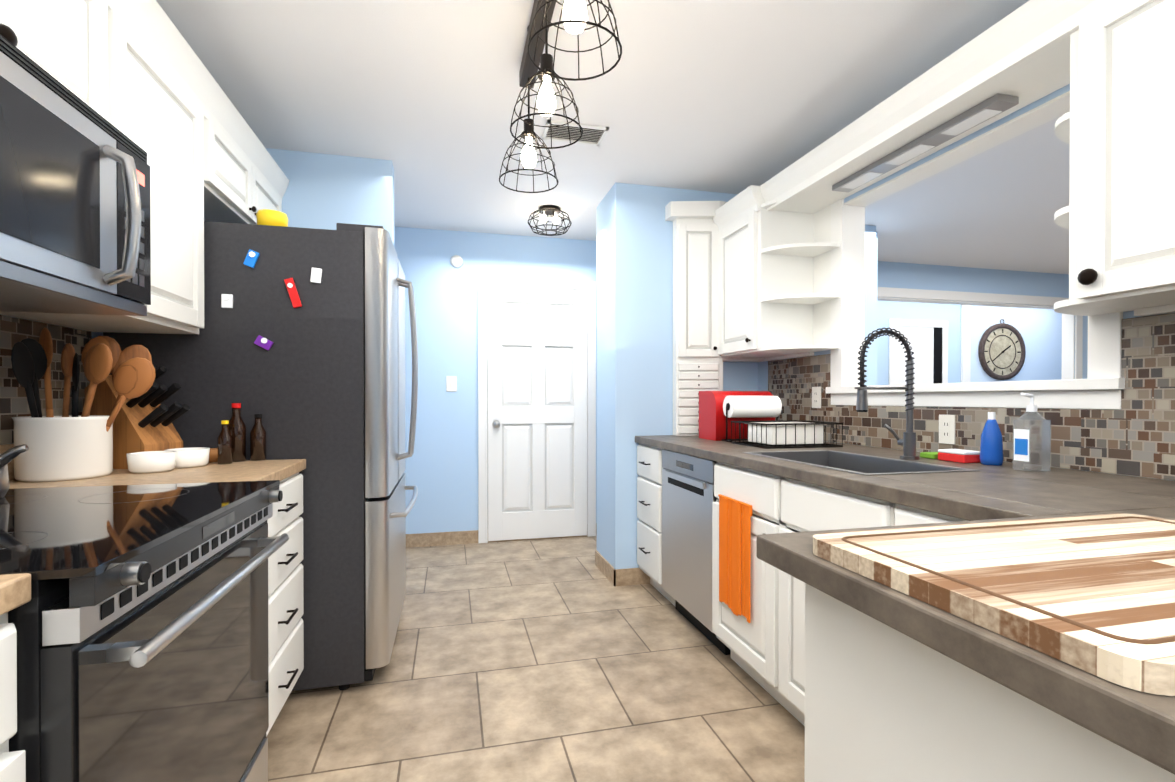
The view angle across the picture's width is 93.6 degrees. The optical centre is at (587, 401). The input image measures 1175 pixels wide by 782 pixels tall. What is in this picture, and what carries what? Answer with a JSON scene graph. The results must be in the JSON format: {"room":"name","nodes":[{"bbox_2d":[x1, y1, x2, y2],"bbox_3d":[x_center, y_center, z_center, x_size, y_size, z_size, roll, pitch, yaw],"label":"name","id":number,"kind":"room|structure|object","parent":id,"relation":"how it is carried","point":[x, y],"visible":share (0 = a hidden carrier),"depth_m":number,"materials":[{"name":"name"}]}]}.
{"room":"kitchen","nodes":[
{"label":"kitchen","id":0,"kind":"room"},
{"bbox_2d":[1,315,102,444],"bbox_3d":[-1.585,-0.095,1.093,0.120,2.460,5.970,0,0,-14],"label":"wall","id":1,"kind":"structure","parent":0,"point":[94,334],"depth_m":1.94,"materials":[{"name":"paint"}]},
{"bbox_2d":[0,315,91,444],"bbox_3d":[-1.299,-0.067,0.206,0.007,0.384,3.510,0,0,-14],"label":"backsplash","id":2,"kind":"structure","parent":1,"relation":"attached to","point":[13,396],"depth_m":1.62,"materials":[{"name":"tile"}]},
{"bbox_2d":[0,0,119,130],"bbox_3d":[-1.315,-0.907,0.995,0.350,0.495,0.820,0,0,-14],"label":"upper cabinet","id":3,"kind":"object","parent":1,"relation":"attached to","point":[77,42],"depth_m":1.31,"materials":[{"name":"white paint"}]},
{"bbox_2d":[0,34,150,315],"bbox_3d":[-1.236,-0.438,1.018,0.503,0.433,0.814,0,0,-14],"label":"microwave","id":4,"kind":"object","parent":3,"relation":"attached to","point":[75,235],"visible":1,"depth_m":1.15,"materials":[{"name":"silver metal"}]},
{"bbox_2d":[0,0,211,334],"bbox_3d":[-1.485,-0.701,1.681,0.350,0.915,0.582,0,0,-14],"label":"upper cabinet","id":5,"kind":"object","parent":1,"relation":"attached to","point":[137,73],"depth_m":1.74,"materials":[{"name":"white paint"}]},
{"bbox_2d":[212,84,259,224],"bbox_3d":[-1.618,-0.982,2.218,0.350,0.360,0.519,0,0,-14],"label":"upper cabinet","id":6,"kind":"object","parent":1,"relation":"attached to","point":[235,152],"depth_m":2.27,"materials":[{"name":"white paint"}]},
{"bbox_2d":[260,148,287,211],"bbox_3d":[-1.719,-0.984,2.625,0.350,0.360,0.513,0,0,-14],"label":"upper cabinet","id":7,"kind":"object","parent":1,"relation":"attached to","point":[273,186],"depth_m":2.70,"materials":[{"name":"white paint"}]},
{"bbox_2d":[397,227,592,533],"bbox_3d":[2.851,-0.118,5.358,10.780,2.460,0.120,0,0,-14],"label":"wall","id":8,"kind":"structure","parent":0,"point":[443,465],"depth_m":4.33,"materials":[{"name":"blue paint"}]},
{"bbox_2d":[446,376,456,391],"bbox_3d":[-1.064,-0.143,4.319,0.080,0.120,0.012,0,0,-14],"label":"switch plate","id":9,"kind":"object","parent":8,"relation":"attached to","point":[451,383],"visible":1,"depth_m":4.32,"materials":[{"name":"white plastic"}]},
{"bbox_2d":[450,255,462,267],"bbox_3d":[-1.023,-1.103,4.315,0.100,0.100,0.030,0,0,-14],"label":"smoke detector","id":10,"kind":"object","parent":8,"relation":"attached to","point":[456,261],"visible":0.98,"depth_m":4.30,"materials":[{"name":"white plastic"}]},
{"bbox_2d":[406,523,596,546],"bbox_3d":[-0.133,1.066,4.558,4.360,0.100,0.012,0,0,-14],"label":"baseboard","id":11,"kind":"structure","parent":8,"relation":"attached to","point":[455,537],"depth_m":4.31,"materials":[{"name":"beige tile"}]},
{"bbox_2d":[478,276,595,542],"bbox_3d":[-0.398,0.059,4.477,0.960,2.115,0.028,0,0,-14],"label":"door frame","id":12,"kind":"structure","parent":8,"relation":"attached to","point":[484,282],"depth_m":4.42,"materials":[{"name":"white wood"}]},
{"bbox_2d":[488,286,586,540],"bbox_3d":[-0.390,0.091,4.446,0.810,2.028,0.092,0,0,-14],"label":"hall door","id":13,"kind":"structure","parent":8,"relation":"in","point":[537,412],"depth_m":4.47,"materials":[{"name":"white wood"}]},
{"bbox_2d":[266,148,760,568],"bbox_3d":[-0.477,-0.108,3.422,3.150,2.460,0.480,0,0,-14],"label":"wall","id":14,"kind":"structure","parent":0,"point":[625,260],"depth_m":3.40,"materials":[{"name":"blue paint"}]},
{"bbox_2d":[595,550,617,585],"bbox_3d":[0.111,1.071,3.583,0.011,0.100,0.462,0,0,-14],"label":"baseboard","id":15,"kind":"structure","parent":14,"relation":"attached to","point":[603,565],"depth_m":3.52,"materials":[{"name":"beige tile"}]},
{"bbox_2d":[266,536,804,781],"bbox_3d":[3.475,1.155,2.882,11.160,0.060,7.600,0,0,-14],"label":"floor","id":16,"kind":"structure","parent":0,"point":[553,660],"depth_m":2.12,"materials":[{"name":"tile"}]},
{"bbox_2d":[0,612,25,781],"bbox_3d":[-0.992,0.702,0.384,0.680,0.876,0.528,0,0,-14],"label":"base cabinet","id":17,"kind":"object","parent":16,"relation":"on","point":[12,764],"depth_m":0.69,"materials":[{"name":"white paint"}]},
{"bbox_2d":[0,443,305,614],"bbox_3d":[-0.970,0.194,0.294,0.681,0.138,3.520,0,0,-14],"label":"countertop","id":18,"kind":"structure","parent":17,"relation":"on","point":[15,590],"depth_m":1.57,"materials":[{"name":"beige laminate"}]},
{"bbox_2d":[11,327,154,481],"bbox_3d":[-1.451,0.000,1.587,0.323,0.433,0.292,0,0,-14],"label":"utensil crock","id":19,"kind":"object","parent":18,"relation":"on","point":[65,446],"visible":1,"depth_m":1.55,"materials":[{"name":"white ceramic"}]},
{"bbox_2d":[85,363,189,468],"bbox_3d":[-1.486,0.042,1.846,0.282,0.347,0.143,0,0,8],"label":"knife block","id":20,"kind":"object","parent":18,"relation":"on","point":[143,422],"visible":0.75,"depth_m":1.79,"materials":[{"name":"brown wood"}]},
{"bbox_2d":[209,448,217,462],"bbox_3d":[-1.350,0.192,1.977,0.092,0.045,0.092,0,0,-14],"label":"wooden bowl","id":21,"kind":"object","parent":18,"relation":"on","point":[213,455],"visible":0.25,"depth_m":1.95,"materials":[{"name":"brown wood"}]},
{"bbox_2d":[217,417,236,463],"bbox_3d":[-1.265,0.140,1.925,0.043,0.150,0.043,0,0,-26],"label":"sauce bottle","id":22,"kind":"object","parent":18,"relation":"on","point":[231,441],"depth_m":1.92,"materials":[{"name":"brown glass"}]},
{"bbox_2d":[0,480,288,781],"bbox_3d":[-1.102,0.669,1.057,0.779,0.933,0.820,0,0,-14],"label":"range","id":23,"kind":"object","parent":16,"relation":"on","point":[139,620],"visible":1,"depth_m":0.96,"materials":[{"name":"black glass"}]},
{"bbox_2d":[0,444,28,497],"bbox_3d":[-1.378,0.112,1.233,0.208,0.213,0.160,0,0,-14],"label":"kettle","id":24,"kind":"object","parent":23,"relation":"on","point":[8,456],"visible":1,"depth_m":1.25,"materials":[{"name":"silver metal"}]},
{"bbox_2d":[103,221,417,690],"bbox_3d":[-1.310,0.215,2.503,1.031,1.825,0.907,0,0,-14],"label":"refrigerator","id":25,"kind":"object","parent":16,"relation":"on","point":[319,385],"visible":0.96,"depth_m":2.11,"materials":[{"name":"black metal"}]},
{"bbox_2d":[221,249,321,349],"bbox_3d":[-1.173,-0.378,2.055,0.338,0.371,0.018,0,0,-14],"label":"fridge magnets","id":26,"kind":"object","parent":25,"relation":"attached to","point":[252,256],"visible":1,"depth_m":2.05,"materials":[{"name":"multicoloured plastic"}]},
{"bbox_2d":[256,209,287,226],"bbox_3d":[-1.230,-0.699,2.154,0.110,0.074,0.110,0,0,-14],"label":"bowl","id":27,"kind":"object","parent":25,"relation":"on","point":[270,217],"visible":0.65,"depth_m":2.11,"materials":[{"name":"yellow plastic"}]},
{"bbox_2d":[266,472,303,736],"bbox_3d":[-1.326,0.694,1.725,0.676,0.876,0.572,0,0,-14],"label":"base cabinet","id":28,"kind":"object","parent":16,"relation":"on","point":[285,625],"depth_m":1.84,"materials":[{"name":"white paint"}]},
{"bbox_2d":[662,449,730,654],"bbox_3d":[0.767,0.691,2.781,0.626,0.870,0.602,0,0,-14],"label":"dishwasher","id":29,"kind":"object","parent":16,"relation":"on","point":[688,497],"visible":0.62,"depth_m":2.66,"materials":[{"name":"silver metal"}]},
{"bbox_2d":[637,443,764,606],"bbox_3d":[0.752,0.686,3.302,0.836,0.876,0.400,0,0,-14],"label":"base cabinet","id":30,"kind":"object","parent":16,"relation":"on","point":[747,486],"depth_m":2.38,"materials":[{"name":"white paint"}]},
{"bbox_2d":[718,494,751,622],"bbox_3d":[0.581,0.613,2.189,0.016,0.452,0.250,0,0,-14],"label":"dish towel","id":31,"kind":"object","parent":30,"relation":"hanging from","point":[731,510],"visible":0.96,"depth_m":2.17,"materials":[{"name":"orange fabric"}]},
{"bbox_2d":[765,473,856,626],"bbox_3d":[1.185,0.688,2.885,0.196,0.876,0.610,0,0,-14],"label":"base cabinet","id":32,"kind":"object","parent":16,"relation":"on","point":[791,505],"depth_m":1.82,"materials":[{"name":"white paint"}]},
{"bbox_2d":[857,495,966,527],"bbox_3d":[1.226,0.696,1.376,0.840,0.876,0.480,0,0,-14],"label":"base cabinet","id":33,"kind":"object","parent":16,"relation":"on","point":[871,512],"depth_m":1.45,"materials":[{"name":"white paint"}]},
{"bbox_2d":[635,435,1174,774],"bbox_3d":[0.926,0.239,1.327,1.447,0.040,4.314,0,0,-14],"label":"countertop","id":34,"kind":"structure","parent":33,"relation":"on","point":[1140,723],"depth_m":0.88,"materials":[{"name":"concrete"}]},
{"bbox_2d":[699,391,774,440],"bbox_3d":[0.842,0.073,3.110,0.360,0.270,0.222,0,0,-14],"label":"bread box","id":35,"kind":"object","parent":34,"relation":"on","point":[712,421],"visible":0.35,"depth_m":3.02,"materials":[{"name":"red metal"}]},
{"bbox_2d":[722,396,781,441],"bbox_3d":[0.875,0.087,2.934,0.306,0.242,0.116,0,0,-14],"label":"paper towel holder","id":36,"kind":"object","parent":34,"relation":"on","point":[749,406],"visible":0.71,"depth_m":2.89,"materials":[{"name":"white paper"}]},
{"bbox_2d":[731,420,842,448],"bbox_3d":[0.965,0.153,2.699,0.404,0.114,0.325,0,0,-14],"label":"wire dish rack","id":37,"kind":"object","parent":34,"relation":"on","point":[766,445],"visible":0.79,"depth_m":2.60,"materials":[{"name":"black metal"}]},
{"bbox_2d":[748,422,822,444],"bbox_3d":[0.965,0.150,2.698,0.300,0.096,0.240,0,0,-14],"label":"tub","id":38,"kind":"object","parent":37,"relation":"in","point":[790,434],"visible":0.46,"depth_m":2.60,"materials":[{"name":"white plastic"}]},
{"bbox_2d":[742,450,979,474],"bbox_3d":[0.941,0.319,2.024,0.422,0.213,0.712,0,0,-14],"label":"sink basin","id":39,"kind":"object","parent":34,"relation":"in","point":[861,464],"visible":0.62,"depth_m":2.17,"materials":[{"name":"silver metal"}]},
{"bbox_2d":[855,327,918,459],"bbox_3d":[1.105,-0.031,2.062,0.268,0.490,0.103,0,0,-14],"label":"faucet","id":40,"kind":"object","parent":34,"relation":"on","point":[907,442],"visible":1,"depth_m":2.05,"materials":[{"name":"grey metal"}]},
{"bbox_2d":[920,452,932,458],"bbox_3d":[1.323,0.204,2.104,0.070,0.020,0.065,0,0,-14],"label":"sponge","id":41,"kind":"object","parent":34,"relation":"on","point":[923,454],"depth_m":2.10,"materials":[{"name":"green"}]},
{"bbox_2d":[933,449,979,462],"bbox_3d":[1.345,0.194,1.994,0.080,0.040,0.110,0,0,-14],"label":"sponge","id":42,"kind":"object","parent":34,"relation":"on","point":[961,456],"depth_m":1.96,"materials":[{"name":"red"}]},
{"bbox_2d":[979,412,1003,465],"bbox_3d":[1.389,0.125,1.897,0.068,0.180,0.068,0,0,-14],"label":"dish soap bottle","id":43,"kind":"object","parent":34,"relation":"on","point":[991,447],"visible":1,"depth_m":1.88,"materials":[{"name":"blue plastic"}]},
{"bbox_2d":[813,513,1174,695],"bbox_3d":[0.690,0.208,0.694,0.655,0.026,0.420,0,0,-14],"label":"cutting board","id":44,"kind":"object","parent":34,"relation":"on","point":[1094,595],"visible":1,"depth_m":0.62,"materials":[{"name":"brown wood"}]},
{"bbox_2d":[1013,392,1050,471],"bbox_3d":[1.405,0.093,1.746,0.082,0.246,0.072,0,0,-14],"label":"soap bottle","id":45,"kind":"object","parent":34,"relation":"on","point":[1031,439],"visible":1,"depth_m":1.73,"materials":[{"name":"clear plastic"}]},
{"bbox_2d":[805,583,1174,781],"bbox_3d":[1.240,0.703,0.182,1.387,0.875,1.836,0,0,-14],"label":"base cabinet","id":46,"kind":"object","parent":16,"relation":"on","point":[884,703],"visible":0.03,"depth_m":0.69,"materials":[{"name":"white paint"}]},
{"bbox_2d":[156,0,1069,274],"bbox_3d":[3.475,-1.365,2.868,11.160,0.060,7.600,0,0,-14],"label":"ceiling","id":47,"kind":"structure","parent":0,"point":[728,96],"depth_m":2.43,"materials":[{"name":"white paint"}]},
{"bbox_2d":[519,0,555,88],"bbox_3d":[-0.104,-1.290,1.638,0.060,0.074,1.170,0,0,-14],"label":"beam","id":48,"kind":"structure","parent":47,"relation":"attached to","point":[528,69],"depth_m":1.96,"materials":[{"name":"black wood"}]},
{"bbox_2d":[499,143,558,192],"bbox_3d":[-0.228,-1.054,2.139,0.230,0.402,0.230,0,0,31],"label":"cage","id":49,"kind":"object","parent":48,"relation":"hanging from","point":[509,155],"depth_m":2.16,"materials":[{"name":"black metal"}]},
{"bbox_2d":[521,136,536,167],"bbox_3d":[-0.228,-0.967,2.140,0.062,0.119,0.060,0,0,-14],"label":"bulb","id":50,"kind":"object","parent":49,"relation":"attached to","point":[530,160],"depth_m":2.12,"materials":[{"name":"beige glass"}]},
{"bbox_2d":[510,74,582,157],"bbox_3d":[-0.129,-1.052,1.741,0.230,0.402,0.230,0,0,31],"label":"cage","id":51,"kind":"object","parent":48,"relation":"hanging from","point":[529,125],"depth_m":1.80,"materials":[{"name":"black metal"}]},
{"bbox_2d":[537,75,555,115],"bbox_3d":[-0.129,-0.965,1.742,0.062,0.119,0.060,0,0,-14],"label":"bulb","id":52,"kind":"object","parent":51,"relation":"attached to","point":[548,101],"depth_m":1.72,"materials":[{"name":"beige glass"}]},
{"bbox_2d":[527,0,621,95],"bbox_3d":[-0.031,-1.050,1.343,0.230,0.402,0.230,0,0,31],"label":"cage","id":53,"kind":"object","parent":48,"relation":"hanging from","point":[547,61],"depth_m":1.41,"materials":[{"name":"black metal"}]},
{"bbox_2d":[562,0,586,33],"bbox_3d":[-0.031,-0.963,1.344,0.062,0.119,0.060,0,0,-14],"label":"bulb","id":54,"kind":"object","parent":53,"relation":"attached to","point":[578,10],"depth_m":1.32,"materials":[{"name":"beige glass"}]},
{"bbox_2d":[528,205,571,235],"bbox_3d":[-0.262,-1.255,3.819,0.306,0.168,0.306,0,0,-14],"label":"light","id":55,"kind":"object","parent":47,"relation":"attached to","point":[548,210],"visible":1,"depth_m":3.80,"materials":[{"name":"black metal"}]},
{"bbox_2d":[542,120,608,145],"bbox_3d":[-0.064,-1.327,2.724,0.300,0.012,0.180,0,0,-14],"label":"ceiling vent","id":56,"kind":"object","parent":47,"relation":"in","point":[594,135],"visible":0.96,"depth_m":2.73,"materials":[{"name":"white metal"}]},
{"bbox_2d":[761,84,1174,480],"bbox_3d":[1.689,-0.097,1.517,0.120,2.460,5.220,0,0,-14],"label":"wall","id":57,"kind":"structure","parent":0,"point":[1040,330],"depth_m":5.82,"materials":[{"name":"blue paint"}]},
{"bbox_2d":[709,184,816,359],"bbox_3d":[1.002,-0.712,3.211,0.391,0.870,0.466,0,0,-14],"label":"upper cabinet","id":58,"kind":"object","parent":57,"relation":"attached to","point":[751,273],"depth_m":3.01,"materials":[{"name":"white paint"}]},
{"bbox_2d":[832,93,1018,191],"bbox_3d":[1.308,-1.015,2.241,0.090,0.027,0.820,0,0,-14],"label":"under-cabinet light","id":59,"kind":"object","parent":57,"relation":"attached to","point":[985,110],"visible":1,"depth_m":2.12,"materials":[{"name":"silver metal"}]},
{"bbox_2d":[768,313,1174,480],"bbox_3d":[1.636,-0.014,1.462,0.008,0.462,4.139,0,0,-14],"label":"backsplash","id":60,"kind":"structure","parent":57,"relation":"attached to","point":[1134,435],"depth_m":1.75,"materials":[{"name":"tile"}]},
{"bbox_2d":[812,387,820,407],"bbox_3d":[1.246,-0.025,3.004,0.007,0.116,0.072,0,0,-14],"label":"outlet","id":61,"kind":"object","parent":60,"relation":"attached to","point":[816,391],"depth_m":3.00,"materials":[{"name":"white plastic"}]},
{"bbox_2d":[939,415,954,443],"bbox_3d":[1.442,0.109,2.214,0.007,0.116,0.072,0,0,-14],"label":"outlet","id":62,"kind":"object","parent":60,"relation":"attached to","point":[946,429],"depth_m":2.21,"materials":[{"name":"white plastic"}]},
{"bbox_2d":[826,91,1124,408],"bbox_3d":[1.497,-0.536,2.280,0.185,1.110,1.310,0,0,-14],"label":"trim","id":63,"kind":"structure","parent":57,"relation":"attached to","point":[1102,386],"depth_m":2.24,"materials":[{"name":"white wood"}]},
{"bbox_2d":[877,287,1082,384],"bbox_3d":[3.838,0.005,5.594,2.930,2.210,0.136,0,0,-14],"label":"trim","id":64,"kind":"structure","parent":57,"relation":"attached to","point":[928,340],"depth_m":5.42,"materials":[{"name":"white wood"}]},
{"bbox_2d":[978,319,1025,379],"bbox_3d":[5.266,-0.667,7.001,0.720,0.779,0.040,0,0,-14],"label":"wall clock","id":65,"kind":"object","parent":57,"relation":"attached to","point":[1001,351],"visible":1,"depth_m":6.99,"materials":[{"name":"black metal"}]},
{"bbox_2d":[1053,0,1174,315],"bbox_3d":[1.534,-0.701,1.250,0.300,0.870,0.636,0,0,-14],"label":"upper cabinet","id":66,"kind":"object","parent":57,"relation":"attached to","point":[1116,58],"depth_m":1.40,"materials":[{"name":"white paint"}]}
]}

